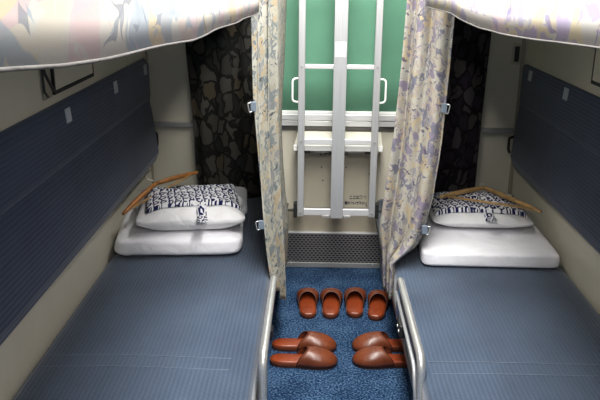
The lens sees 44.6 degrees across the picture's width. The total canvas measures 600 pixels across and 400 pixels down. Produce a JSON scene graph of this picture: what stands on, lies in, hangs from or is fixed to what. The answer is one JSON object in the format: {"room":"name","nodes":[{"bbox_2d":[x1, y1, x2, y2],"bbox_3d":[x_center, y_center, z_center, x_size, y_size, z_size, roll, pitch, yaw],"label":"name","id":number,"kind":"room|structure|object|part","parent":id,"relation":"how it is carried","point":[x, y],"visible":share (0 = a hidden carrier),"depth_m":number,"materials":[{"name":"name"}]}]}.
{"room":"train carriage","nodes":[
{"label":"train carriage","id":0,"kind":"room"},
{"bbox_2d":[0,51,151,399],"bbox_3d":[-0.868,-0.213,2.104,0.050,2.320,3.700,1,18,1],"label":"wall","id":1,"kind":"structure","parent":0,"point":[21,97],"depth_m":2.44,"materials":[{"name":"beige paint"}]},
{"bbox_2d":[40,63,93,100],"bbox_3d":[-0.821,-0.529,2.584,0.015,0.268,0.551,1,18,1],"label":"pocket","id":2,"kind":"object","parent":1,"relation":"attached to","point":[53,81],"visible":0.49,"depth_m":2.53,"materials":[{"name":"beige plastic"}]},
{"bbox_3d":[-0.830,-0.438,2.380,0.007,0.218,0.073,1,18,1],"label":"hinge plate","id":3,"kind":"part","parent":2,"relation":"part of","materials":[{"name":"black metal"}]},
{"bbox_3d":[-0.824,-0.449,2.374,0.012,0.234,0.101,1,18,1],"label":"stay arm","id":4,"kind":"part","parent":2,"relation":"part of","materials":[{"name":"black metal"}]},
{"bbox_3d":[-0.821,-0.546,2.632,0.012,0.264,0.450,1,18,1],"label":"frame","id":5,"kind":"part","parent":2,"relation":"part of","materials":[{"name":"black rubber"}]},
{"bbox_3d":[-0.822,-0.548,2.631,0.011,0.240,0.430,1,18,1],"label":"pocket plate","id":6,"kind":"part","parent":2,"relation":"part of","materials":[{"name":"beige plastic"}]},
{"bbox_2d":[0,58,158,345],"bbox_3d":[-0.804,-0.137,2.788,0.052,0.546,2.262,1,18,1],"label":"seat backrest","id":7,"kind":"object","parent":1,"relation":"attached to","point":[65,167],"visible":1,"depth_m":2.50,"materials":[{"name":"blue fabric"}]},
{"bbox_2d":[145,50,154,183],"bbox_3d":[-0.798,-0.608,3.847,0.012,1.220,0.016,1,18,1],"label":"trim","id":8,"kind":"structure","parent":1,"relation":"attached to","point":[146,52],"depth_m":3.98,"materials":[{"name":"beige laminate"}]},
{"bbox_3d":[-0.507,-0.715,1.910,0.656,0.120,3.450,1,18,1],"label":"upper berth","id":9,"kind":"object","parent":1,"relation":"attached to","visible":0},
{"bbox_2d":[0,0,258,72],"bbox_3d":[-0.166,-0.569,1.345,0.012,0.572,2.420,1,18,1],"label":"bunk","id":10,"kind":"object","parent":9,"relation":"hanging from","point":[34,34],"visible":1,"depth_m":0.65,"materials":[{"name":"fabric"}]},
{"bbox_2d":[247,0,288,299],"bbox_3d":[-0.088,-0.280,3.315,0.125,1.470,1.010,2,18,5],"label":"curtain","id":11,"kind":"object","parent":9,"relation":"hanging from","point":[268,27],"visible":0.97,"depth_m":2.95,"materials":[{"name":"fabric"}]},
{"bbox_2d":[148,32,522,208],"bbox_3d":[0.176,-0.746,3.815,1.958,2.320,0.050,1,18,1],"label":"wall","id":12,"kind":"structure","parent":0,"point":[170,96],"depth_m":3.90,"materials":[{"name":"beige paint"}]},
{"bbox_2d":[154,121,193,126],"bbox_3d":[-0.501,-0.401,3.902,0.567,0.027,0.022,1,18,1],"label":"trim","id":13,"kind":"structure","parent":12,"relation":"attached to","point":[156,123],"depth_m":3.90,"materials":[{"name":"metal"}]},
{"bbox_2d":[185,17,261,197],"bbox_3d":[-0.358,-0.582,3.795,0.479,1.190,0.031,1,18,1],"label":"window curtain","id":14,"kind":"object","parent":12,"relation":"hanging from","point":[219,63],"visible":0.62,"depth_m":3.83,"materials":[{"name":"black fabric"}]},
{"bbox_2d":[288,208,377,231],"bbox_3d":[0.182,0.112,4.054,0.564,0.130,0.012,1,18,1],"label":"trim","id":15,"kind":"structure","parent":12,"relation":"attached to","point":[306,222],"depth_m":4.05,"materials":[{"name":"beige metal"}]},
{"bbox_2d":[286,230,380,267],"bbox_3d":[0.188,0.276,4.083,0.544,0.208,0.032,1,18,1],"label":"air vent","id":16,"kind":"object","parent":12,"relation":"in","point":[335,249],"visible":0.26,"depth_m":4.08,"materials":[{"name":"metal"}]},
{"bbox_2d":[287,0,386,218],"bbox_3d":[0.187,-0.734,3.638,0.514,1.696,0.296,1,18,1],"label":"ladder","id":17,"kind":"object","parent":12,"relation":"attached to","point":[340,66],"visible":1,"depth_m":3.59,"materials":[{"name":"metal"}]},
{"bbox_3d":[-0.024,-0.535,3.569,0.035,0.126,0.010,-1,18,-6],"label":"grab handle","id":18,"kind":"part","parent":17,"relation":"part of","materials":[{"name":"white plastic"}]},
{"bbox_3d":[0.010,-0.713,3.517,0.033,1.665,0.028,1,18,1],"label":"rail","id":19,"kind":"part","parent":17,"relation":"part of","materials":[{"name":"metal"}]},
{"bbox_3d":[0.194,-0.703,3.500,0.064,1.671,0.010,1,18,1],"label":"plate","id":20,"kind":"part","parent":17,"relation":"part of","materials":[{"name":"metal"}]},
{"bbox_3d":[0.374,-0.707,3.510,0.033,1.665,0.028,1,18,1],"label":"rail","id":21,"kind":"part","parent":17,"relation":"part of","materials":[{"name":"metal"}]},
{"bbox_3d":[0.404,-0.529,3.561,0.035,0.126,0.010,3,18,8],"label":"grab handle","id":22,"kind":"part","parent":17,"relation":"part of","materials":[{"name":"white plastic"}]},
{"bbox_2d":[282,126,393,130],"bbox_3d":[0.228,-0.383,3.895,0.820,0.024,0.014,1,18,1],"label":"trim","id":23,"kind":"structure","parent":12,"relation":"attached to","point":[347,128],"depth_m":3.89,"materials":[{"name":"metal"}]},
{"bbox_2d":[293,131,382,153],"bbox_3d":[0.198,-0.294,3.801,0.458,0.082,0.208,1,18,1],"label":"folding table","id":24,"kind":"object","parent":12,"relation":"attached to","point":[308,134],"visible":0.62,"depth_m":3.73,"materials":[{"name":"beige plastic"}]},
{"bbox_2d":[282,120,394,126],"bbox_3d":[0.228,-0.407,3.874,0.900,0.028,0.040,1,18,1],"label":"trim","id":25,"kind":"structure","parent":12,"relation":"attached to","point":[284,122],"depth_m":3.85,"materials":[{"name":"metal"}]},
{"bbox_2d":[282,113,395,120],"bbox_3d":[0.228,-0.439,3.858,0.900,0.034,0.050,1,18,1],"label":"window sill","id":26,"kind":"structure","parent":12,"relation":"attached to","point":[285,116],"depth_m":3.83,"materials":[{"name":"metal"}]},
{"bbox_2d":[304,151,379,207],"bbox_3d":[0.213,-0.147,3.971,0.425,0.395,0.013,1,18,1],"label":"wall panel","id":27,"kind":"object","parent":12,"relation":"attached to","point":[317,166],"visible":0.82,"depth_m":3.98,"materials":[{"name":"beige"}]},
{"bbox_2d":[282,0,406,113],"bbox_3d":[0.232,-0.789,3.754,0.830,0.696,0.014,1,18,1],"label":"window","id":28,"kind":"structure","parent":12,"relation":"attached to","point":[320,14],"depth_m":3.77,"materials":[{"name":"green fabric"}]},
{"bbox_2d":[434,17,491,192],"bbox_3d":[0.766,-0.565,3.774,0.409,1.190,0.032,1,18,1],"label":"window curtain","id":29,"kind":"object","parent":12,"relation":"hanging from","point":[457,167],"visible":0.41,"depth_m":3.80,"materials":[{"name":"black fabric"}]},
{"bbox_2d":[480,128,513,133],"bbox_3d":[0.903,-0.369,3.879,0.451,0.027,0.022,1,18,1],"label":"trim","id":30,"kind":"structure","parent":12,"relation":"attached to","point":[483,130],"depth_m":3.87,"materials":[{"name":"metal"}]},
{"bbox_2d":[511,43,521,64],"bbox_3d":[1.112,-0.751,3.759,0.044,0.110,0.011,1,18,1],"label":"wall switch","id":31,"kind":"object","parent":12,"relation":"attached to","point":[516,50],"visible":1,"depth_m":3.76,"materials":[{"name":"black plastic"}]},
{"bbox_2d":[507,39,526,194],"bbox_3d":[1.144,-0.578,3.811,0.018,1.220,0.016,1,18,1],"label":"trim","id":32,"kind":"structure","parent":12,"relation":"attached to","point":[524,40],"depth_m":3.82,"materials":[{"name":"beige laminate"}]},
{"bbox_2d":[267,267,412,399],"bbox_3d":[0.120,1.083,1.966,3.200,0.050,4.900,1,18,1],"label":"floor","id":33,"kind":"structure","parent":0,"point":[345,381],"depth_m":3.31,"materials":[{"name":"blue carpet"}]},
{"bbox_2d":[12,197,276,399],"bbox_3d":[-0.457,0.444,3.107,0.743,0.464,2.034,1,18,1],"label":"lower berth","id":34,"kind":"object","parent":33,"relation":"on","point":[150,327],"visible":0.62,"depth_m":2.51,"materials":[{"name":"fabric"}]},
{"bbox_2d":[115,208,243,255],"bbox_3d":[-0.540,0.129,3.364,0.561,0.104,0.507,0,18,-3],"label":"quilt","id":35,"kind":"object","parent":34,"relation":"on","point":[132,239],"visible":0.57,"depth_m":3.14,"materials":[{"name":"white fabric"}]},
{"bbox_2d":[135,195,244,230],"bbox_3d":[-0.486,0.046,3.282,0.471,0.120,0.340,-1,18,-6],"label":"pillow","id":36,"kind":"object","parent":35,"relation":"on","point":[218,216],"visible":0.73,"depth_m":3.14,"materials":[{"name":"white fabric"}]},
{"bbox_2d":[146,183,240,222],"bbox_3d":[-0.477,0.002,3.271,0.410,0.067,0.500,-3,18,-10],"label":"robe","id":37,"kind":"object","parent":36,"relation":"on","point":[200,196],"visible":0.98,"depth_m":3.23,"materials":[{"name":"fabric"}]},
{"bbox_2d":[122,171,197,215],"bbox_3d":[-0.657,-0.057,3.348,0.084,0.123,0.489,12,21,32],"label":"hanger","id":38,"kind":"object","parent":37,"relation":"on","point":[183,176],"visible":0.98,"depth_m":3.33,"materials":[{"name":"brown wood"}]},
{"bbox_3d":[-0.417,0.058,3.115,0.042,0.056,0.152,-3,18,-10],"label":"sash","id":39,"kind":"part","parent":37,"relation":"part of","materials":[{"name":"white fabric"}]},
{"bbox_2d":[135,186,247,215],"bbox_3d":[-0.510,0.005,3.489,0.523,0.072,0.342,-1,18,-5],"label":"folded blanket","id":40,"kind":"object","parent":35,"relation":"on","point":[241,191],"visible":0.19,"depth_m":3.48,"materials":[{"name":"white fabric"}]},
{"bbox_3d":[-0.126,0.599,2.614,0.057,0.454,0.692,1,18,1],"label":"guard rail","id":41,"kind":"part","parent":34,"relation":"part of","materials":[{"name":"metal"}]},
{"bbox_2d":[270,346,337,369],"bbox_3d":[0.016,0.657,3.095,0.289,0.074,0.116,1,18,1],"label":"slipper","id":42,"kind":"object","parent":33,"relation":"on","point":[307,357],"visible":1,"depth_m":3.06,"materials":[{"name":"brown leather"}]},
{"bbox_2d":[272,331,336,351],"bbox_3d":[0.019,0.617,3.225,0.289,0.074,0.116,1,18,2],"label":"slipper","id":43,"kind":"object","parent":33,"relation":"on","point":[306,338],"visible":0.95,"depth_m":3.20,"materials":[{"name":"brown leather"}]},
{"bbox_2d":[296,288,318,318],"bbox_3d":[0.039,0.491,3.623,0.116,0.074,0.289,1,18,0],"label":"slipper","id":44,"kind":"object","parent":33,"relation":"on","point":[307,299],"visible":1,"depth_m":3.61,"materials":[{"name":"brown leather"}]},
{"bbox_2d":[320,288,342,318],"bbox_3d":[0.155,0.492,3.622,0.116,0.074,0.289,1,18,3],"label":"slipper","id":45,"kind":"object","parent":33,"relation":"on","point":[331,299],"visible":1,"depth_m":3.61,"materials":[{"name":"brown leather"}]},
{"bbox_2d":[344,287,366,317],"bbox_3d":[0.273,0.490,3.633,0.116,0.074,0.289,2,18,5],"label":"slipper","id":46,"kind":"object","parent":33,"relation":"on","point":[354,297],"visible":1,"depth_m":3.62,"materials":[{"name":"brown leather"}]},
{"bbox_2d":[352,331,403,351],"bbox_3d":[0.372,0.619,3.228,0.289,0.074,0.116,0,18,-2],"label":"slipper","id":47,"kind":"object","parent":33,"relation":"on","point":[376,338],"visible":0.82,"depth_m":3.20,"materials":[{"name":"brown leather"}]},
{"bbox_2d":[367,290,390,320],"bbox_3d":[0.384,0.499,3.606,0.116,0.074,0.289,4,18,10],"label":"slipper","id":48,"kind":"object","parent":33,"relation":"on","point":[378,301],"visible":0.96,"depth_m":3.59,"materials":[{"name":"brown leather"}]},
{"bbox_2d":[352,346,407,368],"bbox_3d":[0.365,0.658,3.103,0.289,0.074,0.116,1,18,0],"label":"slipper","id":49,"kind":"object","parent":33,"relation":"on","point":[372,357],"visible":0.88,"depth_m":3.07,"materials":[{"name":"brown leather"}]},
{"bbox_2d":[376,199,599,399],"bbox_3d":[0.738,0.463,3.085,0.758,0.464,2.034,1,18,1],"label":"lower berth","id":50,"kind":"object","parent":33,"relation":"on","point":[465,332],"visible":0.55,"depth_m":2.54,"materials":[{"name":"fabric"}]},
{"bbox_3d":[0.489,0.293,3.950,0.090,0.260,0.215,1,18,1],"label":"panel","id":51,"kind":"part","parent":50,"relation":"part of","materials":[{"name":"grey metal"}]},
{"bbox_3d":[0.384,0.607,2.604,0.036,0.454,0.693,1,18,1],"label":"guard rail","id":52,"kind":"part","parent":50,"relation":"part of","materials":[{"name":"metal"}]},
{"bbox_2d":[418,214,559,267],"bbox_3d":[0.807,0.165,3.308,0.578,0.092,0.543,1,18,1],"label":"quilt","id":53,"kind":"object","parent":50,"relation":"on","point":[520,247],"visible":0.61,"depth_m":3.10,"materials":[{"name":"white fabric"}]},
{"bbox_2d":[429,207,533,227],"bbox_3d":[0.818,0.051,3.392,0.453,0.088,0.363,1,18,1],"label":"pillow","id":54,"kind":"object","parent":53,"relation":"on","point":[458,219],"visible":0.44,"depth_m":3.23,"materials":[{"name":"white fabric"}]},
{"bbox_2d":[431,192,528,221],"bbox_3d":[0.812,0.025,3.347,0.418,0.055,0.383,1,18,1],"label":"robe","id":55,"kind":"object","parent":54,"relation":"on","point":[439,206],"visible":0.68,"depth_m":3.29,"materials":[{"name":"fabric"}]},
{"bbox_2d":[439,184,541,212],"bbox_3d":[0.897,0.002,3.293,0.330,0.023,0.427,-14,23,-39],"label":"hanger","id":56,"kind":"object","parent":55,"relation":"on","point":[523,205],"visible":1,"depth_m":3.32,"materials":[{"name":"brown wood"}]},
{"bbox_3d":[0.837,0.075,3.216,0.043,0.041,0.103,1,18,1],"label":"sash","id":57,"kind":"part","parent":55,"relation":"part of","materials":[{"name":"white fabric"}]},
{"bbox_2d":[511,40,599,314],"bbox_3d":[1.139,-0.183,2.066,0.050,2.320,3.700,1,18,1],"label":"wall","id":58,"kind":"structure","parent":0,"point":[571,64],"depth_m":3.11,"materials":[{"name":"beige paint"}]},
{"bbox_2d":[507,64,599,253],"bbox_3d":[1.099,-0.104,2.754,0.052,0.538,2.262,1,18,1],"label":"seat backrest","id":59,"kind":"object","parent":58,"relation":"attached to","point":[556,145],"visible":1,"depth_m":3.11,"materials":[{"name":"blue fabric"}]},
{"bbox_2d":[591,49,599,86],"bbox_3d":[1.119,-0.490,2.520,0.015,0.268,0.551,1,18,1],"label":"pocket","id":60,"kind":"object","parent":58,"relation":"attached to","point":[595,78],"visible":0.81,"depth_m":2.77,"materials":[{"name":"beige plastic"}]},
{"bbox_3d":[0.788,-0.695,1.886,0.654,0.120,3.450,1,18,1],"label":"upper berth","id":61,"kind":"object","parent":58,"relation":"attached to","visible":0},
{"bbox_2d":[380,0,454,298],"bbox_3d":[0.475,-0.336,3.308,0.240,1.350,0.900,1,18,1],"label":"curtain","id":62,"kind":"object","parent":61,"relation":"hanging from","point":[421,109],"visible":0.99,"depth_m":2.96,"materials":[{"name":"fabric"}]},
{"bbox_2d":[426,0,599,48],"bbox_3d":[0.424,-0.574,1.351,0.012,0.555,2.460,1,18,1],"label":"curtain","id":63,"kind":"object","parent":61,"relation":"hanging from","point":[567,22],"visible":1,"depth_m":1.30,"materials":[{"name":"fabric"}]}
]}

